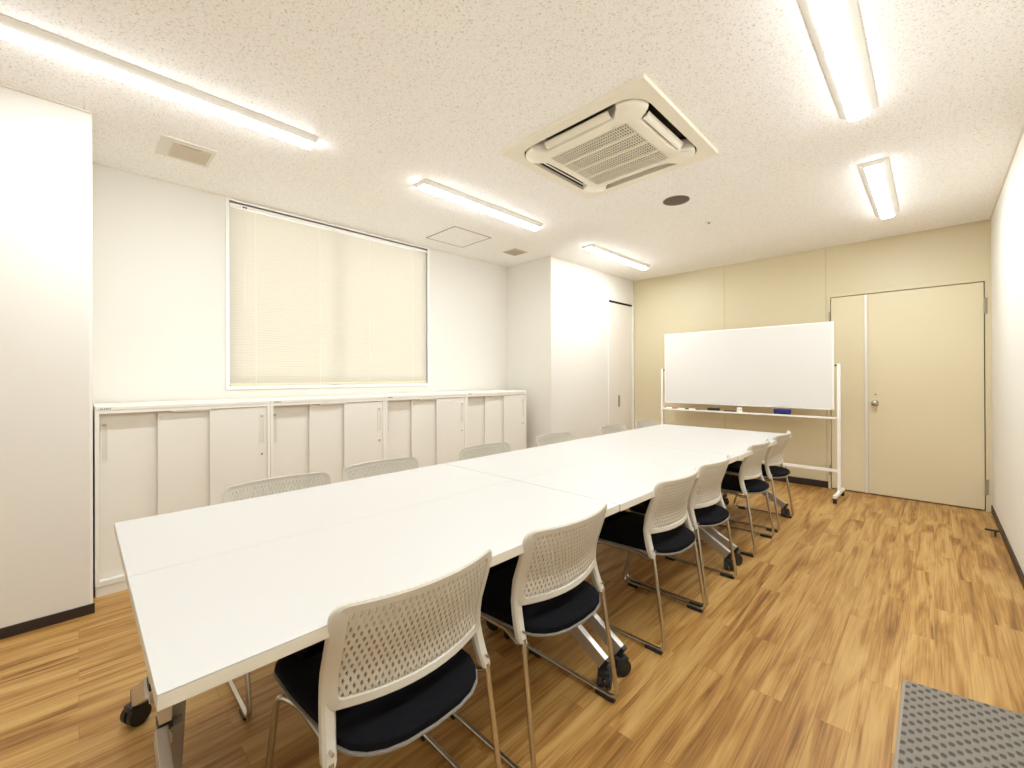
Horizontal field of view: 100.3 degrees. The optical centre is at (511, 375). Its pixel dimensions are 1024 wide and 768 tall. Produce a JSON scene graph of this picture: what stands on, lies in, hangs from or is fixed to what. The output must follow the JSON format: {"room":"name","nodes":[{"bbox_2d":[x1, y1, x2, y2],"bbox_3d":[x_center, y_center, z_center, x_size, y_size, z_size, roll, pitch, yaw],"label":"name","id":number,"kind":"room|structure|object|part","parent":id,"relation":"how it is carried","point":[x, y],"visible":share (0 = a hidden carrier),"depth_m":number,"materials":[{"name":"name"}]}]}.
{"room":"meeting room","nodes":[
{"label":"meeting room","id":0,"kind":"room"},
{"bbox_2d":[0,86,92,627],"bbox_3d":[-3.084,-0.066,1.918,0.865,2.599,1.702,0,0,45],"label":"wall","id":1,"kind":"structure","parent":0,"point":[46,250],"depth_m":2.10,"materials":[{"name":"white paint"}]},
{"bbox_2d":[0,83,91,113],"bbox_3d":[-2.725,-1.363,1.667,0.010,0.008,1.552,0,0,45],"label":"trim","id":2,"kind":"structure","parent":1,"relation":"attached to","point":[1,84],"depth_m":2.10,"materials":[{"name":"beige"}]},
{"bbox_2d":[0,603,94,639],"bbox_3d":[-2.714,1.206,1.664,0.008,0.050,1.558,0,0,45],"label":"baseboard","id":3,"kind":"structure","parent":1,"relation":"attached to","point":[9,631],"depth_m":2.10,"materials":[{"name":"black plastic"}]},
{"bbox_2d":[92,164,506,402],"bbox_3d":[-1.427,-0.068,4.108,0.150,2.599,3.744,0,0,45],"label":"wall","id":4,"kind":"structure","parent":0,"point":[159,251],"depth_m":3.07,"materials":[{"name":"white paint"}]},
{"bbox_2d":[92,162,506,267],"bbox_3d":[-1.375,-1.363,4.055,0.010,0.008,3.744,0,0,45],"label":"trim","id":5,"kind":"structure","parent":4,"relation":"attached to","point":[92,162],"depth_m":3.45,"materials":[{"name":"beige"}]},
{"bbox_2d":[225,198,429,389],"bbox_3d":[-1.571,-0.624,3.939,0.137,1.456,1.837,0,0,45],"label":"window","id":6,"kind":"structure","parent":4,"relation":"in","point":[227,206],"depth_m":3.58,"materials":[{"name":"white"}]},
{"bbox_2d":[229,202,426,385],"bbox_3d":[-1.531,-0.625,3.901,0.038,1.402,1.785,0,0,45],"label":"blind","id":7,"kind":"object","parent":6,"relation":"attached to","point":[309,305],"visible":1,"depth_m":3.75,"materials":[{"name":"white fabric"}]},
{"bbox_3d":[-1.538,-1.313,3.906,0.026,0.026,1.785,0,0,45],"label":"head rail","id":8,"kind":"part","parent":7,"relation":"part of","materials":[{"name":"white metal"}]},
{"bbox_3d":[-1.531,0.069,3.901,0.018,0.014,1.785,0,0,45],"label":"rail","id":9,"kind":"part","parent":7,"relation":"part of","materials":[{"name":"beige"}]},
{"bbox_3d":[-1.524,-0.619,3.893,0.001,1.362,1.436,0,0,45],"label":"ladder cord","id":10,"kind":"part","parent":7,"relation":"part of","materials":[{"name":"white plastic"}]},
{"bbox_2d":[0,0,1023,280],"bbox_3d":[0.234,-1.426,2.708,4.494,0.100,7.489,0,0,45],"label":"ceiling","id":11,"kind":"structure","parent":0,"point":[396,95],"depth_m":2.17,"materials":[{"name":"paint"}]},
{"bbox_2d":[0,13,317,149],"bbox_3d":[-1.605,-1.350,2.055,0.152,0.042,1.250,0,0,45],"label":"ceiling light","id":12,"kind":"object","parent":11,"relation":"attached to","point":[13,30],"visible":1,"depth_m":1.93,"materials":[{"name":"white plastic"}]},
{"bbox_2d":[155,134,216,167],"bbox_3d":[-1.991,-1.361,2.610,0.280,0.015,0.265,0,0,45],"label":"ceiling vent","id":13,"kind":"object","parent":11,"relation":"in","point":[168,146],"visible":1,"depth_m":2.59,"materials":[{"name":"beige plastic"}]},
{"bbox_3d":[-1.973,-1.362,2.621,0.210,0.012,0.186,0,0,45],"label":"plate","id":14,"kind":"part","parent":13,"relation":"part of","materials":[{"name":"beige plastic"}]},
{"bbox_2d":[426,226,491,247],"bbox_3d":[-0.528,-1.368,4.237,0.460,0.004,0.460,0,0,45],"label":"access hatch","id":15,"kind":"object","parent":11,"relation":"attached to","point":[456,236],"visible":1,"depth_m":4.23,"materials":[{"name":"white metal"}]},
{"bbox_2d":[414,178,542,230],"bbox_3d":[-0.210,-1.352,3.470,0.152,0.042,1.250,0,0,45],"label":"ceiling light","id":16,"kind":"object","parent":11,"relation":"attached to","point":[427,185],"visible":1,"depth_m":3.34,"materials":[{"name":"white plastic"}]},
{"bbox_2d":[503,248,527,255],"bbox_3d":[0.035,-1.367,4.737,0.200,0.009,0.200,0,0,45],"label":"ceiling vent","id":17,"kind":"object","parent":11,"relation":"in","point":[514,252],"visible":1,"depth_m":4.73,"materials":[{"name":"beige plastic"}]},
{"bbox_2d":[501,74,717,198],"bbox_3d":[0.598,-1.434,2.617,0.944,0.207,0.944,0,0,45],"label":"air conditioner","id":18,"kind":"object","parent":11,"relation":"attached to","point":[632,133],"visible":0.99,"depth_m":2.50,"materials":[{"name":"beige plastic"}]},
{"bbox_2d":[552,123,667,183],"bbox_3d":[0.599,-1.336,2.616,0.512,0.007,0.512,0,0,45],"label":"grille","id":19,"kind":"object","parent":18,"relation":"attached to","point":[591,178],"depth_m":2.60,"materials":[{"name":"beige plastic"}]},
{"bbox_3d":[0.598,-1.370,2.616,0.796,0.076,0.796,0,0,45],"label":"intake panel","id":20,"kind":"part","parent":18,"relation":"part of","materials":[{"name":"beige plastic"}]},
{"bbox_2d":[582,243,650,269],"bbox_3d":[1.236,-1.354,4.937,0.152,0.042,1.250,0,0,45],"label":"ceiling light","id":21,"kind":"object","parent":11,"relation":"attached to","point":[595,248],"visible":1,"depth_m":4.82,"materials":[{"name":"white plastic"}]},
{"bbox_2d":[661,194,691,205],"bbox_3d":[1.288,-1.373,3.351,0.230,0.011,0.230,0,0,45],"label":"ceiling speaker","id":22,"kind":"object","parent":11,"relation":"attached to","point":[676,199],"visible":1,"depth_m":3.33,"materials":[{"name":"brown plastic"}]},
{"bbox_2d":[798,0,877,120],"bbox_3d":[1.377,-1.361,1.793,0.152,0.042,1.250,0,0,45],"label":"ceiling light","id":23,"kind":"object","parent":11,"relation":"attached to","point":[834,26],"visible":1,"depth_m":1.79,"materials":[{"name":"white plastic"}]},
{"bbox_2d":[858,157,899,218],"bbox_3d":[2.767,-1.363,3.203,0.152,0.042,1.250,0,0,45],"label":"ceiling light","id":24,"kind":"object","parent":11,"relation":"attached to","point":[876,175],"visible":1,"depth_m":3.07,"materials":[{"name":"white plastic"}]},
{"bbox_2d":[0,478,1023,767],"bbox_3d":[0.244,1.273,2.702,4.494,0.100,7.489,0,0,45],"label":"floor","id":25,"kind":"structure","parent":0,"point":[802,658],"depth_m":1.77,"materials":[{"name":"brown wood"}]},
{"bbox_2d":[93,398,269,596],"bbox_3d":[-2.178,0.704,2.853,0.503,1.057,0.880,0,0,45],"label":"base cabinet","id":26,"kind":"object","parent":25,"relation":"on","point":[152,458],"visible":0.8,"depth_m":2.60,"materials":[{"name":"white metal"}]},
{"bbox_3d":[-2.313,0.377,2.426,0.004,0.220,0.032,0,0,45],"label":"recessed pull","id":27,"kind":"part","parent":26,"relation":"part of","materials":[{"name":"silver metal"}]},
{"bbox_3d":[-2.234,0.683,2.516,0.012,0.930,0.281,0,0,45],"label":"sliding door","id":28,"kind":"part","parent":26,"relation":"part of","materials":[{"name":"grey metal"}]},
{"bbox_3d":[-2.045,0.682,2.681,0.012,0.930,0.276,0,0,45],"label":"sliding door","id":29,"kind":"part","parent":26,"relation":"part of","materials":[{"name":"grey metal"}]},
{"bbox_3d":[-1.831,0.682,2.870,0.013,0.930,0.331,0,0,45],"label":"sliding door","id":30,"kind":"part","parent":26,"relation":"part of","materials":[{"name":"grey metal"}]},
{"bbox_3d":[-1.732,0.368,2.961,0.004,0.205,0.032,0,0,45],"label":"recessed pull","id":31,"kind":"part","parent":26,"relation":"part of","materials":[{"name":"silver metal"}]},
{"bbox_2d":[222,472,330,720],"bbox_3d":[-0.929,0.849,1.830,0.500,0.752,0.485,0,0,45],"label":"chair","id":32,"kind":"object","parent":25,"relation":"on","point":[323,478],"visible":0.27,"depth_m":1.93,"materials":[{"name":"beige plastic"}]},
{"bbox_3d":[-1.075,1.014,1.674,0.478,0.409,0.052,0,0,45],"label":"sled frame","id":33,"kind":"part","parent":32,"relation":"part of","materials":[{"name":"silver metal"}]},
{"bbox_3d":[-1.063,0.648,1.961,0.127,0.347,0.466,0,0,45],"label":"backrest","id":34,"kind":"part","parent":32,"relation":"part of","materials":[{"name":"beige plastic"}]},
{"bbox_2d":[114,463,512,726],"bbox_3d":[-0.691,0.869,1.799,0.582,0.710,1.416,0,0,45],"label":"folding table","id":35,"kind":"object","parent":25,"relation":"on","point":[147,544],"visible":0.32,"depth_m":1.55,"materials":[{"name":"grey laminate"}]},
{"bbox_3d":[-1.009,0.747,1.205,0.044,0.325,0.026,0,0,45],"label":"leg post","id":36,"kind":"part","parent":35,"relation":"part of","materials":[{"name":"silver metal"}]},
{"bbox_2d":[253,394,384,492],"bbox_3d":[-1.559,0.703,3.481,0.503,1.057,0.880,0,0,45],"label":"base cabinet","id":37,"kind":"object","parent":25,"relation":"on","point":[329,434],"visible":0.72,"depth_m":3.29,"materials":[{"name":"white"}]},
{"bbox_3d":[-1.616,0.682,3.143,0.012,0.930,0.281,0,0,45],"label":"sliding door","id":38,"kind":"part","parent":37,"relation":"part of","materials":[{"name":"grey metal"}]},
{"bbox_3d":[-1.426,0.681,3.309,0.012,0.930,0.276,0,0,45],"label":"sliding door","id":39,"kind":"part","parent":37,"relation":"part of","materials":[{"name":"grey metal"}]},
{"bbox_3d":[-1.212,0.681,3.498,0.013,0.930,0.331,0,0,45],"label":"sliding door","id":40,"kind":"part","parent":37,"relation":"part of","materials":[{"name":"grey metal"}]},
{"bbox_2d":[128,480,618,767],"bbox_3d":[-0.276,0.867,1.390,0.582,0.710,1.416,0,0,45],"label":"folding table","id":41,"kind":"object","parent":25,"relation":"on","point":[204,624],"visible":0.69,"depth_m":1.09,"materials":[{"name":"white laminate"}]},
{"bbox_3d":[-0.866,0.746,1.064,0.044,0.325,0.026,0,0,45],"label":"leg post","id":42,"kind":"part","parent":41,"relation":"part of","materials":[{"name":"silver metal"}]},
{"bbox_2d":[342,457,418,481],"bbox_3d":[-0.582,0.849,2.225,0.500,0.752,0.485,0,0,45],"label":"chair","id":43,"kind":"object","parent":25,"relation":"on","point":[385,464],"visible":0.27,"depth_m":2.39,"materials":[{"name":"beige plastic"}]},
{"bbox_2d":[265,548,501,767],"bbox_3d":[-0.347,0.846,1.165,0.500,0.752,0.485,0,0,45],"label":"chair","id":44,"kind":"object","parent":25,"relation":"on","point":[377,685],"visible":1,"depth_m":0.99,"materials":[{"name":"beige plastic"}]},
{"bbox_3d":[-0.500,1.010,1.016,0.478,0.409,0.052,0,0,45],"label":"sled frame","id":45,"kind":"part","parent":44,"relation":"part of","materials":[{"name":"silver metal"}]},
{"bbox_3d":[-0.348,0.792,1.166,0.490,0.035,0.426,0,0,45],"label":"seat","id":46,"kind":"part","parent":44,"relation":"part of","materials":[{"name":"black fabric"}]},
{"bbox_3d":[-0.200,1.010,1.320,0.478,0.409,0.052,0,0,45],"label":"sled frame","id":47,"kind":"part","parent":44,"relation":"part of","materials":[{"name":"silver metal"}]},
{"bbox_2d":[359,392,465,470],"bbox_3d":[-0.940,0.702,4.109,0.503,1.057,0.880,0,0,45],"label":"base cabinet","id":48,"kind":"object","parent":25,"relation":"on","point":[427,427],"visible":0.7,"depth_m":3.94,"materials":[{"name":"white"}]},
{"bbox_3d":[-0.997,0.681,3.771,0.012,0.930,0.281,0,0,45],"label":"sliding door","id":49,"kind":"part","parent":48,"relation":"part of","materials":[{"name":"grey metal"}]},
{"bbox_3d":[-0.807,0.680,3.937,0.012,0.930,0.276,0,0,45],"label":"sliding door","id":50,"kind":"part","parent":48,"relation":"part of","materials":[{"name":"grey metal"}]},
{"bbox_3d":[-0.593,0.680,4.126,0.013,0.930,0.331,0,0,45],"label":"sliding door","id":51,"kind":"part","parent":48,"relation":"part of","materials":[{"name":"grey metal"}]},
{"bbox_2d":[459,442,510,460],"bbox_3d":[-0.045,0.848,2.770,0.500,0.752,0.485,0,0,45],"label":"chair","id":52,"kind":"object","parent":25,"relation":"on","point":[476,451],"visible":0.25,"depth_m":2.95,"materials":[{"name":"beige plastic"}]},
{"bbox_2d":[446,390,525,450],"bbox_3d":[-0.321,0.701,4.737,0.503,1.057,0.880,0,0,45],"label":"base cabinet","id":53,"kind":"object","parent":25,"relation":"on","point":[492,416],"visible":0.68,"depth_m":4.59,"materials":[{"name":"white"}]},
{"bbox_3d":[-0.378,0.680,4.399,0.012,0.930,0.281,0,0,45],"label":"sliding door","id":54,"kind":"part","parent":53,"relation":"part of","materials":[{"name":"grey metal"}]},
{"bbox_3d":[-0.188,0.679,4.564,0.012,0.930,0.276,0,0,45],"label":"sliding door","id":55,"kind":"part","parent":53,"relation":"part of","materials":[{"name":"grey metal"}]},
{"bbox_3d":[0.025,0.679,4.753,0.013,0.930,0.331,0,0,45],"label":"sliding door","id":56,"kind":"part","parent":53,"relation":"part of","materials":[{"name":"grey metal"}]},
{"bbox_2d":[449,502,618,767],"bbox_3d":[0.065,0.845,1.583,0.500,0.752,0.485,0,0,45],"label":"chair","id":57,"kind":"object","parent":25,"relation":"on","point":[541,591],"visible":0.98,"depth_m":1.41,"materials":[{"name":"beige plastic"}]},
{"bbox_3d":[-0.088,1.010,1.434,0.478,0.409,0.052,0,0,45],"label":"sled frame","id":58,"kind":"part","parent":57,"relation":"part of","materials":[{"name":"silver metal"}]},
{"bbox_3d":[0.064,0.792,1.584,0.490,0.035,0.426,0,0,45],"label":"seat","id":59,"kind":"part","parent":57,"relation":"part of","materials":[{"name":"black fabric"}]},
{"bbox_3d":[0.197,0.642,1.452,0.127,0.347,0.466,0,0,45],"label":"backrest","id":60,"kind":"part","parent":57,"relation":"part of","materials":[{"name":"beige plastic"}]},
{"bbox_3d":[0.212,1.009,1.738,0.478,0.409,0.052,0,0,45],"label":"sled frame","id":61,"kind":"part","parent":57,"relation":"part of","materials":[{"name":"silver metal"}]},
{"bbox_2d":[445,438,648,479],"bbox_3d":[0.308,0.868,2.806,0.582,0.710,1.416,0,0,45],"label":"folding table","id":62,"kind":"object","parent":25,"relation":"on","point":[518,464],"visible":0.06,"depth_m":2.65,"materials":[{"name":"white laminate"}]},
{"bbox_2d":[535,432,572,446],"bbox_3d":[0.474,0.847,3.311,0.500,0.752,0.485,0,0,45],"label":"chair","id":63,"kind":"object","parent":25,"relation":"on","point":[552,438],"visible":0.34,"depth_m":3.50,"materials":[{"name":"beige plastic"}]},
{"bbox_2d":[600,424,626,434],"bbox_3d":[1.099,0.846,3.930,0.500,0.752,0.485,0,0,45],"label":"chair","id":64,"kind":"object","parent":25,"relation":"on","point":[613,428],"visible":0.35,"depth_m":4.13,"materials":[{"name":"beige plastic"}]},
{"bbox_2d":[516,446,736,676],"bbox_3d":[0.723,0.865,2.397,0.582,0.710,1.416,0,0,45],"label":"folding table","id":65,"kind":"object","parent":25,"relation":"on","point":[629,479],"visible":0.48,"depth_m":2.20,"materials":[{"name":"white laminate"}]},
{"bbox_2d":[584,467,705,654],"bbox_3d":[0.664,0.844,2.186,0.500,0.752,0.485,0,0,45],"label":"chair","id":66,"kind":"object","parent":25,"relation":"on","point":[660,531],"visible":0.97,"depth_m":2.02,"materials":[{"name":"beige plastic"}]},
{"bbox_3d":[0.511,1.008,2.037,0.478,0.409,0.052,0,0,45],"label":"sled frame","id":67,"kind":"part","parent":66,"relation":"part of","materials":[{"name":"silver metal"}]},
{"bbox_3d":[0.662,0.791,2.187,0.490,0.035,0.426,0,0,45],"label":"seat","id":68,"kind":"part","parent":66,"relation":"part of","materials":[{"name":"black fabric"}]},
{"bbox_3d":[0.811,1.008,2.341,0.478,0.409,0.052,0,0,45],"label":"sled frame","id":69,"kind":"part","parent":66,"relation":"part of","materials":[{"name":"silver metal"}]},
{"bbox_3d":[0.796,0.641,2.056,0.127,0.347,0.466,0,0,45],"label":"backrest","id":70,"kind":"part","parent":66,"relation":"part of","materials":[{"name":"beige plastic"}]},
{"bbox_2d":[635,419,657,428],"bbox_3d":[1.563,0.846,4.401,0.500,0.752,0.485,0,0,45],"label":"chair","id":71,"kind":"object","parent":25,"relation":"on","point":[643,423],"visible":0.16,"depth_m":4.61,"materials":[{"name":"beige plastic"}]},
{"bbox_2d":[588,424,719,445],"bbox_3d":[1.306,0.866,3.814,0.582,0.710,1.416,0,0,45],"label":"folding table","id":72,"kind":"object","parent":25,"relation":"on","point":[662,433],"visible":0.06,"depth_m":3.71,"materials":[{"name":"white laminate"}]},
{"bbox_2d":[626,454,736,606],"bbox_3d":[1.014,0.844,2.548,0.500,0.752,0.485,0,0,45],"label":"chair","id":73,"kind":"object","parent":25,"relation":"on","point":[703,511],"visible":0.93,"depth_m":2.35,"materials":[{"name":"beige plastic"}]},
{"bbox_3d":[0.861,1.008,2.399,0.478,0.409,0.052,0,0,45],"label":"sled frame","id":74,"kind":"part","parent":73,"relation":"part of","materials":[{"name":"silver metal"}]},
{"bbox_3d":[1.012,0.790,2.549,0.490,0.035,0.426,0,0,45],"label":"seat","id":75,"kind":"part","parent":73,"relation":"part of","materials":[{"name":"black fabric"}]},
{"bbox_3d":[1.160,1.008,2.703,0.478,0.409,0.052,0,0,45],"label":"sled frame","id":76,"kind":"part","parent":73,"relation":"part of","materials":[{"name":"silver metal"}]},
{"bbox_3d":[1.145,0.640,2.417,0.127,0.347,0.466,0,0,45],"label":"backrest","id":77,"kind":"part","parent":73,"relation":"part of","materials":[{"name":"beige plastic"}]},
{"bbox_2d":[654,429,790,565],"bbox_3d":[1.721,0.864,3.405,0.582,0.710,1.416,0,0,45],"label":"folding table","id":78,"kind":"object","parent":25,"relation":"on","point":[732,442],"visible":0.41,"depth_m":3.25,"materials":[{"name":"white laminate"}]},
{"bbox_2d":[696,438,774,556],"bbox_3d":[1.628,0.843,3.185,0.500,0.752,0.485,0,0,45],"label":"chair","id":79,"kind":"object","parent":25,"relation":"on","point":[745,484],"visible":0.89,"depth_m":2.98,"materials":[{"name":"beige plastic"}]},
{"bbox_3d":[1.475,1.007,3.036,0.478,0.409,0.052,0,0,45],"label":"sled frame","id":80,"kind":"part","parent":79,"relation":"part of","materials":[{"name":"silver metal"}]},
{"bbox_3d":[1.626,0.789,3.186,0.490,0.035,0.426,0,0,45],"label":"seat","id":81,"kind":"part","parent":79,"relation":"part of","materials":[{"name":"black fabric"}]},
{"bbox_3d":[1.774,1.007,3.340,0.478,0.409,0.052,0,0,45],"label":"sled frame","id":82,"kind":"part","parent":79,"relation":"part of","materials":[{"name":"silver metal"}]},
{"bbox_3d":[1.760,0.639,3.055,0.127,0.347,0.466,0,0,45],"label":"backrest","id":83,"kind":"part","parent":79,"relation":"part of","materials":[{"name":"beige plastic"}]},
{"bbox_2d":[661,321,844,503],"bbox_3d":[2.568,0.343,4.853,0.433,1.752,1.866,0,0,-44],"label":"whiteboard","id":84,"kind":"object","parent":25,"relation":"on","point":[782,366],"visible":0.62,"depth_m":4.70,"materials":[{"name":"white plastic"}]},
{"bbox_3d":[1.949,0.529,5.528,0.028,1.237,0.028,0,0,-44],"label":"post","id":85,"kind":"part","parent":84,"relation":"part of","materials":[{"name":"white metal"}]},
{"bbox_2d":[707,408,719,410],"bbox_3d":[2.375,0.398,5.035,0.132,0.036,0.044,0,0,45],"label":"eraser","id":86,"kind":"object","parent":84,"relation":"on","point":[711,409],"visible":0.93,"depth_m":5.01,"materials":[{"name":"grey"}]},
{"bbox_2d":[661,408,836,418],"bbox_3d":[2.560,0.418,4.844,0.079,0.018,1.806,0,0,-44],"label":"tray","id":87,"kind":"object","parent":84,"relation":"on","point":[662,409],"depth_m":4.70,"materials":[{"name":"white"}]},
{"bbox_3d":[2.577,-0.095,4.861,0.020,0.876,1.760,0,0,-44],"label":"board frame","id":88,"kind":"part","parent":84,"relation":"part of","materials":[{"name":"white plastic"}]},
{"bbox_2d":[773,409,790,414],"bbox_3d":[2.862,0.383,4.526,0.156,0.060,0.048,0,0,45],"label":"eraser","id":89,"kind":"object","parent":84,"relation":"on","point":[776,411],"visible":0.98,"depth_m":4.50,"materials":[{"name":"blue plastic"}]},
{"bbox_3d":[3.216,0.510,4.202,0.028,1.260,0.028,0,0,-44],"label":"post","id":90,"kind":"part","parent":84,"relation":"part of","materials":[{"name":"white metal"}]},
{"bbox_2d":[718,431,793,532],"bbox_3d":[2.070,0.842,3.634,0.500,0.752,0.485,0,0,45],"label":"chair","id":91,"kind":"object","parent":25,"relation":"on","point":[774,456],"visible":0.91,"depth_m":3.44,"materials":[{"name":"beige plastic"}]},
{"bbox_3d":[1.917,1.006,3.485,0.478,0.409,0.052,0,0,45],"label":"sled frame","id":92,"kind":"part","parent":91,"relation":"part of","materials":[{"name":"silver metal"}]},
{"bbox_3d":[2.068,0.788,3.635,0.490,0.035,0.426,0,0,45],"label":"seat","id":93,"kind":"part","parent":91,"relation":"part of","materials":[{"name":"black fabric"}]},
{"bbox_3d":[2.217,1.006,3.789,0.478,0.409,0.052,0,0,45],"label":"sled frame","id":94,"kind":"part","parent":91,"relation":"part of","materials":[{"name":"silver metal"}]},
{"bbox_3d":[2.202,0.639,3.503,0.127,0.347,0.466,0,0,45],"label":"backrest","id":95,"kind":"part","parent":91,"relation":"part of","materials":[{"name":"beige plastic"}]},
{"bbox_2d":[893,680,1023,767],"bbox_3d":[1.305,1.207,1.131,0.450,0.018,1.311,0,0,45],"label":"floor mat","id":96,"kind":"object","parent":25,"relation":"on","point":[937,728],"visible":1,"depth_m":1.43,"materials":[{"name":"grey plastic"}]},
{"bbox_2d":[985,528,999,537],"bbox_3d":[3.609,1.183,3.212,0.075,0.056,0.032,0,0,45],"label":"door stop","id":97,"kind":"object","parent":25,"relation":"on","point":[993,533],"visible":1,"depth_m":3.20,"materials":[{"name":"silver metal"}]},
{"bbox_3d":[3.615,1.188,3.207,0.032,0.046,0.032,0,0,45],"label":"stop post","id":98,"kind":"part","parent":97,"relation":"part of","materials":[{"name":"black metal"}]},
{"bbox_2d":[507,257,632,448],"bbox_3d":[0.806,-0.072,5.864,0.865,2.599,1.893,0,0,45],"label":"wall","id":99,"kind":"structure","parent":0,"point":[557,309],"depth_m":5.19,"materials":[{"name":"white paint"}]},
{"bbox_2d":[507,256,550,267],"bbox_3d":[0.190,-1.367,5.133,0.705,0.008,0.010,0,0,45],"label":"trim","id":100,"kind":"structure","parent":99,"relation":"attached to","point":[547,256],"depth_m":5.11,"materials":[{"name":"beige"}]},
{"bbox_2d":[551,256,633,281],"bbox_3d":[1.109,-1.369,5.556,0.010,0.008,1.881,0,0,45],"label":"trim","id":101,"kind":"structure","parent":99,"relation":"attached to","point":[551,256],"depth_m":5.42,"materials":[{"name":"beige"}]},
{"bbox_2d":[608,298,633,429],"bbox_3d":[1.514,0.094,5.995,0.058,2.262,0.685,0,0,45],"label":"door","id":102,"kind":"structure","parent":99,"relation":"in","point":[620,400],"depth_m":5.99,"materials":[{"name":"white paint"}]},
{"bbox_2d":[633,305,633,402],"bbox_3d":[1.768,0.100,6.216,0.010,2.250,0.018,0,0,45],"label":"trim","id":103,"kind":"structure","parent":99,"relation":"attached to","point":[633,305],"depth_m":6.21,"materials":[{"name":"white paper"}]},
{"bbox_2d":[634,220,989,497],"bbox_3d":[2.815,-0.081,5.318,4.494,2.599,0.150,0,0,45],"label":"wall","id":104,"kind":"structure","parent":0,"point":[785,290],"depth_m":4.90,"materials":[{"name":"beige paint"}]},
{"bbox_2d":[633,282,634,428],"bbox_3d":[1.778,-0.099,6.226,0.012,2.527,0.012,0,0,45],"label":"trim","id":105,"kind":"structure","parent":104,"relation":"attached to","point":[633,282],"depth_m":6.22,"materials":[{"name":"beige metal"}]},
{"bbox_2d":[724,295,724,428],"bbox_3d":[2.665,-0.110,5.359,0.008,2.515,0.004,0,0,45],"label":"trim","id":106,"kind":"structure","parent":104,"relation":"attached to","point":[724,295],"depth_m":5.36,"materials":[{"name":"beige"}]},
{"bbox_2d":[763,476,827,487],"bbox_3d":[2.601,1.184,5.420,2.289,0.072,0.008,0,0,45],"label":"baseboard","id":107,"kind":"structure","parent":104,"relation":"attached to","point":[819,483],"depth_m":4.76,"materials":[{"name":"black plastic"}]},
{"bbox_2d":[634,219,988,281],"bbox_3d":[3.008,-1.376,5.012,3.455,0.012,0.012,0,0,45],"label":"trim","id":108,"kind":"structure","parent":104,"relation":"attached to","point":[988,219],"depth_m":4.58,"materials":[{"name":"beige metal"}]},
{"bbox_2d":[825,249,826,480],"bbox_3d":[3.404,-0.114,4.630,0.008,2.515,0.004,0,0,45],"label":"trim","id":109,"kind":"structure","parent":104,"relation":"attached to","point":[825,249],"depth_m":4.63,"materials":[{"name":"beige"}]},
{"bbox_2d":[827,277,989,511],"bbox_3d":[3.851,0.170,4.229,1.168,2.086,0.189,0,0,45],"label":"door","id":110,"kind":"structure","parent":104,"relation":"in","point":[914,360],"depth_m":4.14,"materials":[{"name":"beige metal"}]},
{"bbox_3d":[3.669,0.279,4.323,0.060,0.060,0.069,0,0,45],"label":"knob","id":111,"kind":"part","parent":110,"relation":"part of","materials":[{"name":"silver metal"}]},
{"bbox_2d":[989,220,991,511],"bbox_3d":[4.248,-0.083,3.793,0.012,2.587,0.012,0,0,45],"label":"trim","id":112,"kind":"structure","parent":104,"relation":"attached to","point":[990,342],"depth_m":3.79,"materials":[{"name":"beige metal"}]},
{"bbox_2d":[991,132,1023,573],"bbox_3d":[1.734,-0.086,1.127,0.150,2.599,7.339,0,0,45],"label":"wall","id":113,"kind":"structure","parent":0,"point":[1007,220],"depth_m":2.88,"materials":[{"name":"white paint"}]},
{"bbox_2d":[989,123,1023,219],"bbox_3d":[1.720,-1.381,1.235,0.010,0.008,7.177,0,0,45],"label":"trim","id":114,"kind":"structure","parent":113,"relation":"attached to","point":[1022,129],"depth_m":2.83,"materials":[{"name":"beige"}]},
{"bbox_2d":[991,505,1023,588],"bbox_3d":[1.735,1.183,1.233,0.008,0.062,7.189,0,0,45],"label":"baseboard","id":115,"kind":"structure","parent":113,"relation":"attached to","point":[1018,569],"depth_m":2.88,"materials":[{"name":"black plastic"}]}
]}

